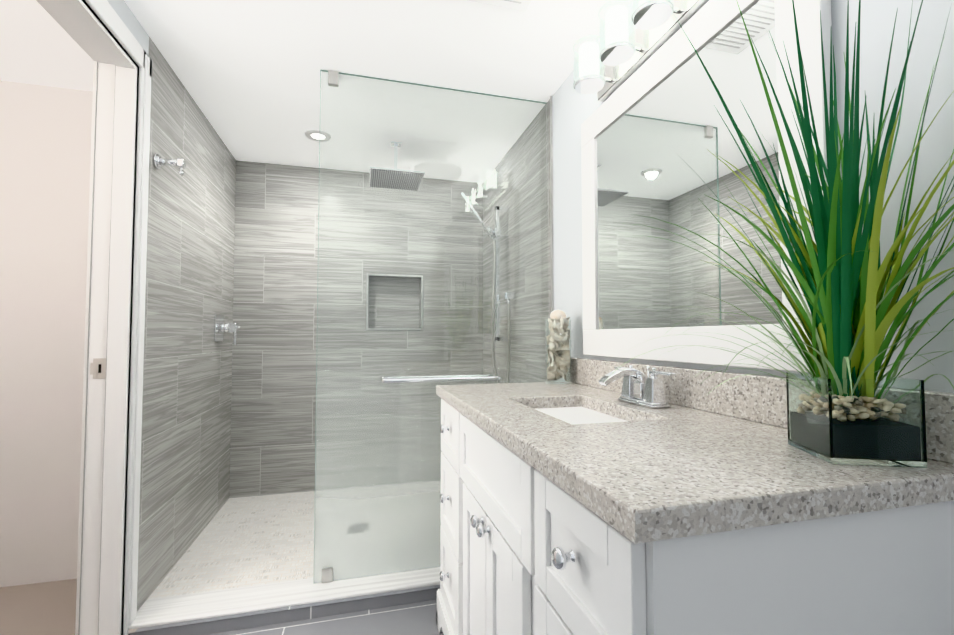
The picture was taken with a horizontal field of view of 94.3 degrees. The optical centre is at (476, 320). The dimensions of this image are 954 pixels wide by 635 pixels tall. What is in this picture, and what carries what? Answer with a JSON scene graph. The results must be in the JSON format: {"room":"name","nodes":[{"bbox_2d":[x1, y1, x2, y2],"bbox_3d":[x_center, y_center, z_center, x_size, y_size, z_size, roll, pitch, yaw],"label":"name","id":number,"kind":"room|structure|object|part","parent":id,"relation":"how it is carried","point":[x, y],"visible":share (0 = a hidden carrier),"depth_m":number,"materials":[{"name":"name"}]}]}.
{"room":"bathroom","nodes":[
{"label":"bathroom","id":0,"kind":"room"},
{"bbox_2d":[0,0,235,634],"bbox_3d":[-1.606,-0.004,0.780,1.150,2.200,3.860,1,-2,-15],"label":"wall","id":1,"kind":"structure","parent":0,"point":[46,77],"depth_m":1.95,"materials":[{"name":"grey tile"}]},
{"bbox_2d":[36,0,151,634],"bbox_3d":[-1.171,0.056,1.157,0.156,2.108,0.926,1,-2,-15],"label":"door frame","id":2,"kind":"structure","parent":1,"relation":"attached to","point":[104,438],"depth_m":1.53,"materials":[{"name":"white wood"}]},
{"bbox_2d":[153,154,185,175],"bbox_3d":[-1.208,-0.614,1.741,0.097,0.077,0.056,1,-2,-15],"label":"robe hook","id":3,"kind":"object","parent":1,"relation":"attached to","point":[159,162],"visible":0.98,"depth_m":1.73,"materials":[{"name":"silver metal"}]},
{"bbox_2d":[214,314,239,344],"bbox_3d":[-1.413,0.051,2.521,0.111,0.173,0.150,1,-2,-15],"label":"shower valve","id":4,"kind":"object","parent":1,"relation":"attached to","point":[221,327],"visible":1,"depth_m":2.50,"materials":[{"name":"silver metal"}]},
{"bbox_2d":[147,480,440,599],"bbox_3d":[-0.607,1.124,2.423,1.640,0.066,1.115,1,-2,-15],"label":"floor","id":5,"kind":"structure","parent":0,"point":[238,542],"depth_m":2.17,"materials":[{"name":"stone"}]},
{"bbox_2d":[347,523,369,533],"bbox_3d":[-0.620,1.086,2.315,0.110,0.003,0.110,1,-2,-15],"label":"drain","id":6,"kind":"object","parent":5,"relation":"in","point":[352,525],"depth_m":2.31,"materials":[{"name":"silver metal"}]},
{"bbox_2d":[208,600,443,634],"bbox_3d":[-0.096,1.086,0.487,1.640,0.001,2.600,1,-2,-15],"label":"floor","id":7,"kind":"structure","parent":0,"point":[418,618],"depth_m":1.64,"materials":[{"name":"grey tile"}]},
{"bbox_2d":[128,562,439,634],"bbox_3d":[-0.446,1.100,1.811,1.640,0.070,0.171,1,-2,-15],"label":"shower curb","id":8,"kind":"structure","parent":7,"relation":"on","point":[217,611],"depth_m":1.69,"materials":[{"name":"white stone"}]},
{"bbox_2d":[314,69,547,582],"bbox_3d":[-0.164,0.005,1.964,1.033,2.128,0.124,1,-2,-15],"label":"glass wall","id":9,"kind":"structure","parent":8,"relation":"on","point":[327,574],"depth_m":1.90,"materials":[{"name":"clear glass"}]},
{"bbox_2d":[436,393,953,634],"bbox_3d":[0.276,0.685,1.135,0.594,0.849,1.258,1,-2,-15],"label":"bathroom vanity","id":10,"kind":"object","parent":7,"relation":"on","point":[585,502],"depth_m":0.58,"materials":[{"name":"white paint"}]},
{"bbox_2d":[436,381,953,528],"bbox_3d":[0.284,0.250,1.156,0.577,0.048,1.272,1,-2,-15],"label":"countertop","id":11,"kind":"structure","parent":10,"relation":"on","point":[648,468],"depth_m":0.65,"materials":[{"name":"grey stone"}]},
{"bbox_2d":[545,310,571,383],"bbox_3d":[0.325,0.101,1.768,0.104,0.293,0.104,1,-2,-15],"label":"shell jar","id":12,"kind":"object","parent":11,"relation":"on","point":[557,340],"visible":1,"depth_m":1.75,"materials":[{"name":"clear glass"}]},
{"bbox_2d":[598,365,675,407],"bbox_3d":[0.407,0.175,1.204,0.155,0.104,0.252,1,-2,-15],"label":"faucet","id":13,"kind":"object","parent":11,"relation":"on","point":[640,388],"visible":1,"depth_m":1.18,"materials":[{"name":"silver metal"}]},
{"bbox_2d":[607,0,953,467],"bbox_3d":[0.489,-0.159,0.723,0.574,0.735,0.632,0,-2,10],"label":"potted plant","id":14,"kind":"object","parent":11,"relation":"on","point":[846,404],"visible":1,"depth_m":0.64,"materials":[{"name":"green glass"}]},
{"bbox_2d":[229,160,482,497],"bbox_3d":[-0.761,0.079,3.042,1.640,2.200,0.094,1,-2,-15],"label":"wall","id":15,"kind":"structure","parent":0,"point":[275,353],"depth_m":2.95,"materials":[{"name":"grey tile"}]},
{"bbox_2d":[124,0,626,182],"bbox_3d":[-0.257,-1.090,1.176,1.640,0.001,3.860,1,-2,-15],"label":"ceiling","id":16,"kind":"structure","parent":0,"point":[247,72],"depth_m":1.86,"materials":[{"name":"white paint"}]},
{"bbox_2d":[305,130,330,141],"bbox_3d":[-0.890,-1.037,2.477,0.140,0.010,0.140,1,-2,-15],"label":"recessed light","id":17,"kind":"object","parent":16,"relation":"in","point":[312,135],"visible":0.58,"depth_m":2.47,"materials":[{"name":"white"}]},
{"bbox_2d":[369,141,424,190],"bbox_3d":[-0.474,-0.927,2.583,0.300,0.221,0.300,1,-2,-15],"label":"shower head","id":18,"kind":"object","parent":16,"relation":"hanging from","point":[387,178],"depth_m":2.56},
{"bbox_2d":[466,0,530,11],"bbox_3d":[0.061,-1.076,1.343,0.300,0.015,0.300,1,-2,-15],"label":"ceiling exhaust fan","id":19,"kind":"object","parent":16,"relation":"attached to","point":[520,5],"visible":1,"depth_m":1.48,"materials":[{"name":"white plastic"}]},
{"bbox_2d":[483,0,953,392],"bbox_3d":[0.532,0.017,1.344,0.010,2.200,3.860,1,-2,-15],"label":"wall","id":20,"kind":"structure","parent":0,"point":[568,110],"depth_m":0.82,"materials":[{"name":"white paint"}]},
{"bbox_2d":[461,192,514,382],"bbox_3d":[0.059,-0.141,2.565,0.302,1.217,0.130,1,-2,-15],"label":"shower","id":21,"kind":"object","parent":20,"relation":"attached to","point":[496,277],"depth_m":2.62,"materials":[{"name":"silver metal"}]},
{"bbox_2d":[573,0,706,101],"bbox_3d":[0.476,-0.890,1.287,0.158,0.144,0.682,1,-2,-15],"label":"sconce","id":22,"kind":"object","parent":20,"relation":"attached to","point":[623,56],"visible":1,"depth_m":1.35,"materials":[{"name":"white glass"}]},
{"bbox_3d":[0.453,-0.894,1.281,0.109,0.136,0.621,1,-2,-15],"label":"glass","id":23,"kind":"part","parent":22,"relation":"part of","materials":[{"name":"white glass"}]},
{"bbox_2d":[581,0,833,372],"bbox_3d":[0.541,-0.338,1.276,0.028,0.904,0.931,1,-2,-15],"label":"mirror","id":24,"kind":"object","parent":20,"relation":"attached to","point":[652,125],"visible":0.67,"depth_m":1.14,"materials":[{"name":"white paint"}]},
{"bbox_2d":[566,357,953,464],"bbox_3d":[0.547,0.178,1.228,0.033,0.100,1.272,1,-2,-15],"label":"backsplash","id":25,"kind":"structure","parent":20,"relation":"attached to","point":[753,397],"depth_m":1.00,"materials":[{"name":"grey stone"}]}
]}

